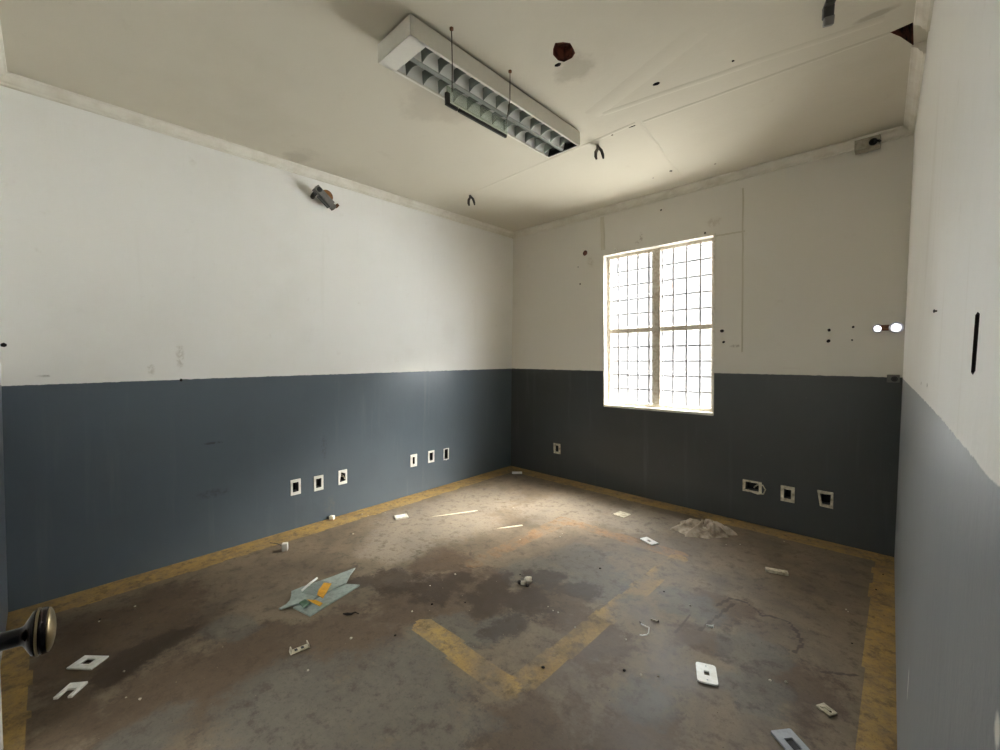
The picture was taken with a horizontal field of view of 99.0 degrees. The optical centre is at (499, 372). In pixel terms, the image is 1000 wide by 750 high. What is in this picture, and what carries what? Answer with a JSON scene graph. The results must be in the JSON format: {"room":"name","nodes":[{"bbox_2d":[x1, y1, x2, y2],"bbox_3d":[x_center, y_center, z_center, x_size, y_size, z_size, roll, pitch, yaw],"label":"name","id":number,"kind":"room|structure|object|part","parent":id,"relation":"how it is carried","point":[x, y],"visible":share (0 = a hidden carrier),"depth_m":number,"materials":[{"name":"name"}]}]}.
{"room":"abandoned office room","nodes":[
{"label":"abandoned office room","id":0,"kind":"room"},
{"bbox_2d":[0,354,7,665],"bbox_3d":[-1.349,-0.100,0.946,3.547,2.800,0.168,1,2,43],"label":"wall","id":1,"kind":"structure","parent":0,"point":[3,559],"depth_m":2.11,"materials":[{"name":"paint"}]},
{"bbox_2d":[0,676,2,749],"bbox_3d":[-1.692,0.217,1.388,0.075,2.140,0.044,1,2,43],"label":"trim","id":2,"kind":"structure","parent":1,"relation":"attached to","point":[1,724],"depth_m":1.43,"materials":[{"name":"white paint"}]},
{"bbox_2d":[0,21,6,76],"bbox_3d":[-1.279,-1.471,0.982,3.547,0.061,0.057,1,2,43],"label":"trim","id":3,"kind":"structure","parent":1,"relation":"attached to","point":[3,67],"depth_m":2.06,"materials":[{"name":"paint"}]},
{"bbox_2d":[0,606,56,656],"bbox_3d":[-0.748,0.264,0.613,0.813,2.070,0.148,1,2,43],"label":"door knob","id":4,"kind":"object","parent":1,"relation":"in","point":[37,636],"depth_m":0.42,"materials":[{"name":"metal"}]},
{"bbox_3d":[-0.492,0.262,0.402,0.044,0.044,0.081,1,2,43],"label":"knob","id":5,"kind":"part","parent":4,"relation":"part of","materials":[{"name":"metal"}]},
{"bbox_2d":[0,86,512,611],"bbox_3d":[-1.233,-0.188,3.731,0.177,2.800,4.090,1,2,43],"label":"wall","id":6,"kind":"structure","parent":0,"point":[189,334],"depth_m":2.88,"materials":[{"name":"paint"}]},
{"bbox_2d":[0,71,513,238],"bbox_3d":[-1.196,-1.554,3.591,0.055,0.061,3.968,2,3,44],"label":"trim","id":7,"kind":"structure","parent":6,"relation":"attached to","point":[9,80],"depth_m":2.83,"materials":[{"name":"paint"}]},
{"bbox_2d":[290,478,300,495],"bbox_3d":[-1.617,0.896,3.359,0.062,0.122,0.078,3,3,42],"label":"box","id":8,"kind":"object","parent":6,"relation":"in","point":[297,482],"visible":0.98,"depth_m":3.35,"materials":[{"name":"white plastic"}]},
{"bbox_2d":[314,475,323,491],"bbox_3d":[-1.495,0.900,3.495,0.062,0.122,0.078,3,3,42],"label":"box","id":9,"kind":"object","parent":6,"relation":"in","point":[320,486],"visible":0.98,"depth_m":3.49,"materials":[{"name":"white plastic"}]},
{"bbox_2d":[310,185,338,210],"bbox_3d":[-1.381,-1.373,3.378,0.105,0.163,0.208,3,4,44],"label":"sensor mount","id":10,"kind":"object","parent":6,"relation":"attached to","point":[325,196],"visible":1,"depth_m":3.34,"materials":[{"name":"grey plastic"}]},
{"bbox_3d":[-1.445,-1.384,3.324,0.085,0.052,0.039,3,4,44],"label":"arm","id":11,"kind":"part","parent":10,"relation":"part of","materials":[{"name":"grey plastic"}]},
{"bbox_3d":[-1.385,-1.337,3.349,0.036,0.077,0.094,3,4,44],"label":"rail","id":12,"kind":"part","parent":10,"relation":"part of","materials":[{"name":"grey plastic"}]},
{"bbox_2d":[338,469,346,484],"bbox_3d":[-1.353,0.889,3.647,0.069,0.122,0.078,3,4,42],"label":"box","id":13,"kind":"object","parent":6,"relation":"in","point":[344,472],"visible":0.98,"depth_m":3.63,"materials":[{"name":"white plastic"}]},
{"bbox_2d":[410,454,416,466],"bbox_3d":[-0.863,0.862,4.197,0.065,0.122,0.078,1,2,42],"label":"box","id":14,"kind":"object","parent":6,"relation":"in","point":[413,458],"visible":0.99,"depth_m":4.18,"materials":[{"name":"white plastic"}]},
{"bbox_2d":[428,450,433,462],"bbox_3d":[-0.718,0.855,4.358,0.065,0.122,0.078,1,2,42],"label":"box","id":15,"kind":"object","parent":6,"relation":"in","point":[430,453],"visible":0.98,"depth_m":4.35,"materials":[{"name":"white plastic"}]},
{"bbox_2d":[443,448,448,459],"bbox_3d":[-0.584,0.858,4.507,0.066,0.128,0.072,1,2,42],"label":"box","id":16,"kind":"object","parent":6,"relation":"in","point":[446,451],"visible":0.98,"depth_m":4.51,"materials":[{"name":"white plastic"}]},
{"bbox_2d":[0,466,896,749],"bbox_3d":[0.011,1.245,2.555,3.870,0.001,4.400,1,2,43],"label":"floor","id":17,"kind":"structure","parent":0,"point":[177,630],"depth_m":2.01,"materials":[{"name":"concrete"}]},
{"bbox_2d":[53,681,87,699],"bbox_3d":[-1.716,1.270,1.709,0.066,0.012,0.078,0,2,-8],"label":"bracket","id":18,"kind":"object","parent":17,"relation":"on","point":[76,686],"visible":1,"depth_m":1.71,"materials":[{"name":"white plastic"}]},
{"bbox_2d":[66,655,108,669],"bbox_3d":[-1.798,1.267,1.865,0.112,0.012,0.080,0,2,2],"label":"mounting frame","id":19,"kind":"object","parent":17,"relation":"on","point":[78,665],"visible":1,"depth_m":1.86,"materials":[{"name":"white plastic"}]},
{"bbox_2d":[270,542,287,551],"bbox_3d":[-1.534,1.209,2.960,0.123,0.057,0.041,-1,2,-11],"label":"block","id":20,"kind":"object","parent":17,"relation":"on","point":[284,545],"visible":1,"depth_m":2.95,"materials":[{"name":"white plastic"}]},
{"bbox_2d":[289,640,309,654],"bbox_3d":[-0.913,1.253,1.947,0.083,0.022,0.032,-2,2,-39],"label":"strip","id":21,"kind":"object","parent":17,"relation":"on","point":[303,647],"visible":1,"depth_m":1.94,"materials":[{"name":"beige plastic"}]},
{"bbox_2d":[293,584,359,616],"bbox_3d":[-0.961,1.249,2.382,0.145,0.008,0.338,1,2,28],"label":"sheet","id":22,"kind":"object","parent":17,"relation":"on","point":[334,595],"visible":0.9,"depth_m":2.34,"materials":[{"name":"grey paper"}]},
{"bbox_2d":[279,568,354,609],"bbox_3d":[-1.022,1.235,2.450,0.179,0.008,0.491,1,2,43],"label":"sheet","id":23,"kind":"object","parent":22,"relation":"on","point":[310,593],"visible":0.96,"depth_m":2.44,"materials":[{"name":"grey paper"}]},
{"bbox_2d":[299,599,309,607],"bbox_3d":[-1.044,1.232,2.280,0.068,0.006,0.040,1,2,43],"label":"chip","id":24,"kind":"object","parent":23,"relation":"on","point":[304,603],"visible":1,"depth_m":2.27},
{"bbox_2d":[301,577,317,590],"bbox_3d":[-1.035,1.213,2.417,0.124,0.024,0.164,0,2,11],"label":"strip","id":25,"kind":"object","parent":23,"relation":"on","point":[316,578],"visible":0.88,"depth_m":2.43,"materials":[{"name":"white"}]},
{"bbox_2d":[307,583,331,605],"bbox_3d":[-0.978,1.212,2.339,0.105,0.029,0.172,0,2,13],"label":"card","id":26,"kind":"object","parent":23,"relation":"on","point":[322,591],"visible":1,"depth_m":2.33,"materials":[{"name":"orange paper"}]},
{"bbox_2d":[327,515,334,519],"bbox_3d":[-1.426,1.202,3.547,0.112,0.032,0.030,0,2,13],"label":"bit","id":27,"kind":"object","parent":17,"relation":"on","point":[331,517],"visible":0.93,"depth_m":3.53,"materials":[{"name":"white plastic"}]},
{"bbox_2d":[343,612,358,615],"bbox_3d":[-0.774,1.252,2.220,0.084,0.015,0.020,-1,2,-10],"label":"wood sliver","id":28,"kind":"object","parent":17,"relation":"on","point":[347,613],"visible":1,"depth_m":2.21,"materials":[{"name":"black wood"}]},
{"bbox_2d":[394,514,408,519],"bbox_3d":[-0.826,1.209,3.581,0.105,0.013,0.079,-1,2,-24],"label":"block","id":29,"kind":"object","parent":17,"relation":"on","point":[401,516],"depth_m":3.57,"materials":[{"name":"white plastic"}]},
{"bbox_2d":[39,503,863,747],"bbox_3d":[0.024,1.244,2.545,3.185,0.002,3.793,1,2,43],"label":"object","id":30,"kind":"structure","parent":17,"relation":"on","point":[623,503],"depth_m":2.06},
{"bbox_2d":[433,510,477,516],"bbox_3d":[-0.381,1.210,3.663,0.405,0.001,0.019,-1,2,-21],"label":"tape strip","id":31,"kind":"object","parent":17,"relation":"on","point":[475,510],"visible":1,"depth_m":3.69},
{"bbox_2d":[512,471,521,473],"bbox_3d":[0.197,1.157,4.926,0.115,0.024,0.025,0,2,1],"label":"strip","id":32,"kind":"object","parent":17,"relation":"on","point":[513,472],"visible":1,"depth_m":4.91,"materials":[{"name":"white plastic"}]},
{"bbox_2d":[517,576,531,586],"bbox_3d":[0.153,1.226,2.518,0.080,0.040,0.083,1,2,43],"label":"paper scrap","id":33,"kind":"object","parent":17,"relation":"on","point":[528,579],"visible":1,"depth_m":2.51,"materials":[{"name":"white paper"}]},
{"bbox_2d":[613,511,630,517],"bbox_3d":[1.029,1.203,3.617,0.115,0.008,0.105,-2,2,-42],"label":"blank plate","id":34,"kind":"object","parent":17,"relation":"on","point":[621,514],"visible":1,"depth_m":3.61,"materials":[{"name":"beige plastic"}]},
{"bbox_2d":[639,621,649,635],"bbox_3d":[0.704,1.250,2.080,0.048,0.012,0.117,0,2,17],"label":"wire","id":35,"kind":"object","parent":17,"relation":"on","point":[639,621],"visible":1,"depth_m":2.08,"materials":[{"name":"white plastic"}]},
{"bbox_2d":[640,537,657,545],"bbox_3d":[1.076,1.219,3.084,0.066,0.010,0.118,-1,2,-24],"label":"cover plate","id":36,"kind":"object","parent":17,"relation":"on","point":[644,539],"visible":1,"depth_m":3.07,"materials":[{"name":"white plastic"}]},
{"bbox_2d":[670,518,736,538],"bbox_3d":[1.545,1.161,3.253,0.476,0.109,0.257,0,2,10],"label":"rubble pile","id":37,"kind":"object","parent":17,"relation":"on","point":[690,527],"visible":1,"depth_m":3.20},
{"bbox_2d":[696,662,717,685],"bbox_3d":[0.864,1.261,1.788,0.078,0.010,0.118,0,2,21],"label":"switch plate","id":38,"kind":"object","parent":17,"relation":"on","point":[711,679],"visible":1,"depth_m":1.78,"materials":[{"name":"white plastic"}]},
{"bbox_2d":[765,567,788,575],"bbox_3d":[1.704,1.224,2.632,0.120,0.021,0.038,1,2,26],"label":"block","id":39,"kind":"object","parent":17,"relation":"on","point":[767,569],"visible":1,"depth_m":2.62,"materials":[{"name":"beige wood"}]},
{"bbox_2d":[771,728,809,749],"bbox_3d":[0.998,1.270,1.455,0.078,0.011,0.115,0,2,-7],"label":"plate","id":40,"kind":"object","parent":17,"relation":"on","point":[787,738],"visible":1,"depth_m":1.47,"materials":[{"name":"grey plastic"}]},
{"bbox_2d":[816,703,837,716],"bbox_3d":[1.225,1.264,1.603,0.042,0.010,0.052,-1,2,-17],"label":"plate","id":41,"kind":"object","parent":17,"relation":"on","point":[823,707],"visible":1,"depth_m":1.60,"materials":[{"name":"beige plastic"}]},
{"bbox_2d":[0,0,927,231],"bbox_3d":[0.048,-1.602,2.421,3.900,0.100,4.400,1,2,43],"label":"ceiling","id":42,"kind":"structure","parent":0,"point":[303,82],"depth_m":2.25,"materials":[{"name":"paint"}]},
{"bbox_2d":[467,195,474,205],"bbox_3d":[-0.258,-1.549,3.848,0.072,0.100,0.024,0,2,0],"label":"stub","id":43,"kind":"object","parent":42,"relation":"hanging from","point":[470,196],"visible":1,"depth_m":3.84,"materials":[{"name":"black metal"}]},
{"bbox_2d":[445,26,511,137],"bbox_3d":[-0.091,-1.364,2.042,0.018,0.351,0.436,1,2,43],"label":"metal bracket","id":44,"kind":"object","parent":42,"relation":"hanging from","point":[447,94],"visible":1,"depth_m":1.97,"materials":[{"name":"black metal"}]},
{"bbox_3d":[-0.214,-1.395,1.910,0.006,0.280,0.004,-1,2,-24],"label":"rod","id":45,"kind":"part","parent":44,"relation":"part of","materials":[{"name":"metal"}]},
{"bbox_3d":[-0.213,-1.191,1.918,0.014,0.014,0.055,1,2,43],"label":"rail","id":46,"kind":"part","parent":44,"relation":"part of","materials":[{"name":"black plastic"}]},
{"bbox_3d":[-0.079,-1.196,2.060,0.014,0.014,0.320,1,2,43],"label":"rail","id":47,"kind":"part","parent":44,"relation":"part of","materials":[{"name":"black plastic"}]},
{"bbox_2d":[378,14,579,157],"bbox_3d":[-0.024,-1.500,2.373,0.255,0.099,1.310,1,2,43],"label":"ceiling light","id":48,"kind":"object","parent":42,"relation":"attached to","point":[412,50],"visible":0.99,"depth_m":2.20,"materials":[{"name":"white metal"}]},
{"bbox_3d":[-0.442,-1.439,1.930,0.245,0.008,0.090,1,2,43],"label":"panel","id":49,"kind":"part","parent":48,"relation":"part of","materials":[{"name":"white metal"}]},
{"bbox_3d":[-0.419,-1.471,2.045,0.102,0.052,0.032,1,2,43],"label":"blade","id":50,"kind":"part","parent":48,"relation":"part of","materials":[{"name":"metal"}]},
{"bbox_3d":[-0.327,-1.468,1.959,0.102,0.052,0.032,1,2,43],"label":"blade","id":51,"kind":"part","parent":48,"relation":"part of","materials":[{"name":"metal"}]},
{"bbox_3d":[-0.350,-1.473,2.118,0.102,0.052,0.032,1,2,43],"label":"blade","id":52,"kind":"part","parent":48,"relation":"part of","materials":[{"name":"metal"}]},
{"bbox_3d":[-0.282,-1.476,2.191,0.102,0.052,0.032,1,2,43],"label":"blade","id":53,"kind":"part","parent":48,"relation":"part of","materials":[{"name":"metal"}]},
{"bbox_3d":[-0.259,-1.471,2.032,0.102,0.052,0.032,1,2,43],"label":"blade","id":54,"kind":"part","parent":48,"relation":"part of","materials":[{"name":"metal"}]},
{"bbox_3d":[-0.213,-1.478,2.263,0.102,0.052,0.032,1,2,43],"label":"blade","id":55,"kind":"part","parent":48,"relation":"part of","materials":[{"name":"metal"}]},
{"bbox_3d":[-0.190,-1.473,2.104,0.102,0.052,0.032,1,2,43],"label":"blade","id":56,"kind":"part","parent":48,"relation":"part of","materials":[{"name":"metal"}]},
{"bbox_3d":[-0.145,-1.481,2.336,0.102,0.052,0.032,1,2,43],"label":"blade","id":57,"kind":"part","parent":48,"relation":"part of","materials":[{"name":"metal"}]},
{"bbox_3d":[-0.122,-1.476,2.177,0.102,0.052,0.032,1,2,43],"label":"blade","id":58,"kind":"part","parent":48,"relation":"part of","materials":[{"name":"metal"}]},
{"bbox_3d":[-0.076,-1.484,2.409,0.102,0.052,0.032,1,2,43],"label":"blade","id":59,"kind":"part","parent":48,"relation":"part of","materials":[{"name":"metal"}]},
{"bbox_3d":[-0.053,-1.478,2.250,0.102,0.052,0.032,1,2,43],"label":"blade","id":60,"kind":"part","parent":48,"relation":"part of","materials":[{"name":"metal"}]},
{"bbox_3d":[-0.008,-1.486,2.482,0.102,0.052,0.032,1,2,43],"label":"blade","id":61,"kind":"part","parent":48,"relation":"part of","materials":[{"name":"metal"}]},
{"bbox_3d":[0.015,-1.481,2.323,0.102,0.052,0.032,1,2,43],"label":"blade","id":62,"kind":"part","parent":48,"relation":"part of","materials":[{"name":"metal"}]},
{"bbox_3d":[0.061,-1.489,2.554,0.102,0.052,0.032,1,2,43],"label":"blade","id":63,"kind":"part","parent":48,"relation":"part of","materials":[{"name":"metal"}]},
{"bbox_3d":[0.084,-1.484,2.396,0.102,0.052,0.032,1,2,43],"label":"blade","id":64,"kind":"part","parent":48,"relation":"part of","materials":[{"name":"metal"}]},
{"bbox_3d":[0.129,-1.491,2.627,0.102,0.052,0.032,1,2,43],"label":"blade","id":65,"kind":"part","parent":48,"relation":"part of","materials":[{"name":"metal"}]},
{"bbox_3d":[0.152,-1.486,2.469,0.102,0.052,0.032,1,2,43],"label":"blade","id":66,"kind":"part","parent":48,"relation":"part of","materials":[{"name":"metal"}]},
{"bbox_3d":[0.198,-1.494,2.700,0.102,0.052,0.032,1,2,43],"label":"blade","id":67,"kind":"part","parent":48,"relation":"part of","materials":[{"name":"metal"}]},
{"bbox_3d":[0.221,-1.489,2.541,0.102,0.052,0.032,1,2,43],"label":"blade","id":68,"kind":"part","parent":48,"relation":"part of","materials":[{"name":"metal"}]},
{"bbox_3d":[0.266,-1.496,2.773,0.102,0.052,0.032,1,2,43],"label":"blade","id":69,"kind":"part","parent":48,"relation":"part of","materials":[{"name":"metal"}]},
{"bbox_3d":[0.289,-1.491,2.614,0.102,0.052,0.032,1,2,43],"label":"blade","id":70,"kind":"part","parent":48,"relation":"part of","materials":[{"name":"metal"}]},
{"bbox_3d":[0.335,-1.499,2.846,0.102,0.052,0.032,1,2,43],"label":"blade","id":71,"kind":"part","parent":48,"relation":"part of","materials":[{"name":"metal"}]},
{"bbox_3d":[0.358,-1.494,2.687,0.102,0.052,0.032,1,2,43],"label":"blade","id":72,"kind":"part","parent":48,"relation":"part of","materials":[{"name":"metal"}]},
{"bbox_3d":[0.426,-1.496,2.760,0.102,0.052,0.032,1,2,43],"label":"blade","id":73,"kind":"part","parent":48,"relation":"part of","materials":[{"name":"metal"}]},
{"bbox_2d":[464,122,635,195],"bbox_3d":[0.269,-1.579,3.275,0.038,0.003,1.669,-2,3,-44],"label":"trim","id":74,"kind":"structure","parent":42,"relation":"attached to","point":[634,123],"depth_m":3.12,"materials":[{"name":"paint"}]},
{"bbox_2d":[594,145,603,159],"bbox_3d":[0.688,-1.525,2.962,0.072,0.100,0.024,0,2,0],"label":"stub","id":75,"kind":"object","parent":42,"relation":"hanging from","point":[598,148],"visible":1,"depth_m":2.95,"materials":[{"name":"black metal"}]},
{"bbox_2d":[585,26,707,116],"bbox_3d":[0.729,-1.549,2.256,0.124,0.003,0.751,-1,2,-27],"label":"trim","id":76,"kind":"structure","parent":42,"relation":"attached to","point":[691,36],"depth_m":2.18,"materials":[{"name":"paint"}]},
{"bbox_2d":[639,122,681,175],"bbox_3d":[1.171,-1.576,3.065,0.023,0.003,0.990,1,2,37],"label":"trim","id":77,"kind":"structure","parent":42,"relation":"attached to","point":[640,123],"depth_m":2.99,"materials":[{"name":"paint"}]},
{"bbox_2d":[602,15,884,115],"bbox_3d":[1.147,-1.549,2.220,1.273,0.003,0.054,1,2,34],"label":"trim","id":78,"kind":"structure","parent":42,"relation":"attached to","point":[878,20],"depth_m":2.13,"materials":[{"name":"paint"}]},
{"bbox_2d":[642,32,889,122],"bbox_3d":[1.334,-1.552,2.306,1.141,0.003,0.034,1,2,39],"label":"trim","id":79,"kind":"structure","parent":42,"relation":"attached to","point":[887,33],"depth_m":2.22,"materials":[{"name":"paint"}]},
{"bbox_2d":[822,0,835,27],"bbox_3d":[1.372,-1.496,1.782,0.041,0.082,0.066,1,2,23],"label":"clip","id":80,"kind":"object","parent":42,"relation":"hanging from","point":[828,16],"visible":1,"depth_m":1.78,"materials":[{"name":"grey plastic"}]},
{"bbox_2d":[511,135,913,556],"bbox_3d":[1.417,-0.208,4.045,3.542,2.800,0.209,1,2,43],"label":"wall","id":81,"kind":"structure","parent":0,"point":[825,259],"depth_m":3.34,"materials":[{"name":"paint"}]},
{"bbox_2d":[553,443,560,453],"bbox_3d":[0.655,0.850,4.793,0.095,0.115,0.062,2,4,45],"label":"box","id":82,"kind":"object","parent":81,"relation":"in","point":[556,447],"visible":0.98,"depth_m":4.78,"materials":[{"name":"beige plastic"}]},
{"bbox_2d":[600,217,604,249],"bbox_3d":[1.018,-1.379,4.246,0.059,0.326,0.012,1,2,43],"label":"trim","id":83,"kind":"structure","parent":81,"relation":"attached to","point":[602,228],"depth_m":4.24,"materials":[{"name":"paint"}]},
{"bbox_2d":[603,233,714,415],"bbox_3d":[1.518,-0.408,4.040,1.046,1.520,0.312,2,4,44],"label":"window","id":84,"kind":"structure","parent":81,"relation":"in","point":[657,329],"depth_m":3.96,"materials":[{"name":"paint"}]},
{"bbox_3d":[1.378,-0.783,4.246,0.450,0.662,0.177,2,4,44],"label":"sash","id":85,"kind":"part","parent":84,"relation":"part of","materials":[{"name":"glass"}]},
{"bbox_3d":[1.444,0.345,3.980,1.038,0.024,0.056,2,4,44],"label":"sill","id":86,"kind":"part","parent":84,"relation":"part of","materials":[{"name":"white paint"}]},
{"bbox_3d":[1.709,-0.004,3.881,0.448,0.010,0.010,2,4,44],"label":"sash rail","id":87,"kind":"part","parent":84,"relation":"part of","materials":[{"name":"white wood"}]},
{"bbox_3d":[1.743,-0.773,3.895,0.450,0.662,0.177,2,4,44],"label":"sash","id":88,"kind":"part","parent":84,"relation":"part of","materials":[{"name":"glass"}]},
{"bbox_2d":[513,125,911,238],"bbox_3d":[1.376,-1.572,3.860,3.400,0.061,0.060,1,2,43],"label":"trim","id":89,"kind":"structure","parent":81,"relation":"attached to","point":[898,132],"depth_m":3.44,"materials":[{"name":"paint"}]},
{"bbox_2d":[716,230,744,236],"bbox_3d":[1.865,-1.124,3.461,0.214,0.018,0.004,1,2,43],"label":"trim","id":90,"kind":"structure","parent":81,"relation":"attached to","point":[744,230],"depth_m":3.46,"materials":[{"name":"paint"}]},
{"bbox_2d":[741,188,743,351],"bbox_3d":[1.935,-0.812,3.410,0.020,1.299,0.017,1,2,43],"label":"trim","id":91,"kind":"structure","parent":81,"relation":"attached to","point":[742,188],"depth_m":3.41,"materials":[{"name":"paint"}]},
{"bbox_2d":[743,479,765,494],"bbox_3d":[2.035,0.914,3.410,0.172,0.096,0.092,2,3,45],"label":"box","id":92,"kind":"object","parent":81,"relation":"in","point":[745,482],"visible":0.98,"depth_m":3.41,"materials":[{"name":"beige plastic"}]},
{"bbox_2d":[780,485,794,502],"bbox_3d":[2.203,0.924,3.265,0.090,0.120,0.062,2,3,45],"label":"box","id":93,"kind":"object","parent":81,"relation":"in","point":[783,497],"visible":1,"depth_m":3.25,"materials":[{"name":"beige plastic"}]},
{"bbox_2d":[817,490,833,508],"bbox_3d":[2.366,0.916,3.104,0.095,0.119,0.062,2,3,45],"label":"box","id":94,"kind":"object","parent":81,"relation":"in","point":[820,492],"visible":1,"depth_m":3.08,"materials":[{"name":"beige plastic"}]},
{"bbox_2d":[854,134,880,154],"bbox_3d":[2.437,-1.512,2.828,0.137,0.070,0.100,1,3,43],"label":"sensor box","id":95,"kind":"object","parent":81,"relation":"attached to","point":[871,143],"visible":1,"depth_m":2.82,"materials":[{"name":"beige plastic"}]},
{"bbox_2d":[869,138,876,145],"bbox_3d":[2.435,-1.504,2.788,0.044,0.044,0.014,1,3,43],"label":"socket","id":96,"kind":"object","parent":95,"relation":"attached to","point":[872,141],"depth_m":2.79,"materials":[{"name":"black plastic"}]},
{"bbox_2d":[872,322,903,332],"bbox_3d":[2.540,-0.289,2.799,0.155,0.073,0.082,2,3,44],"label":"emergency light","id":97,"kind":"object","parent":81,"relation":"attached to","point":[895,327],"visible":1,"depth_m":2.77,"materials":[{"name":"grey plastic"}]},
{"bbox_2d":[887,375,899,382],"bbox_3d":[2.574,0.041,2.797,0.062,0.050,0.047,2,3,44],"label":"junction box","id":98,"kind":"object","parent":81,"relation":"attached to","point":[890,378],"visible":1,"depth_m":2.78,"materials":[{"name":"grey plastic"}]},
{"bbox_2d":[894,0,999,749],"bbox_3d":[1.301,-0.120,1.286,0.100,2.800,3.988,1,2,42],"label":"wall","id":99,"kind":"structure","parent":0,"point":[947,553],"depth_m":0.71,"materials":[{"name":"paint"}]},
{"bbox_2d":[903,40,926,134],"bbox_3d":[2.291,-1.528,2.371,0.052,0.061,0.978,1,2,42],"label":"trim","id":100,"kind":"structure","parent":99,"relation":"attached to","point":[918,51],"depth_m":2.25,"materials":[{"name":"paint"}]},
{"bbox_2d":[914,0,933,31],"bbox_3d":[0.909,-1.474,0.817,0.052,0.061,2.822,1,2,42],"label":"trim","id":101,"kind":"structure","parent":99,"relation":"attached to","point":[922,17],"depth_m":1.79,"materials":[{"name":"paint"}]}
]}

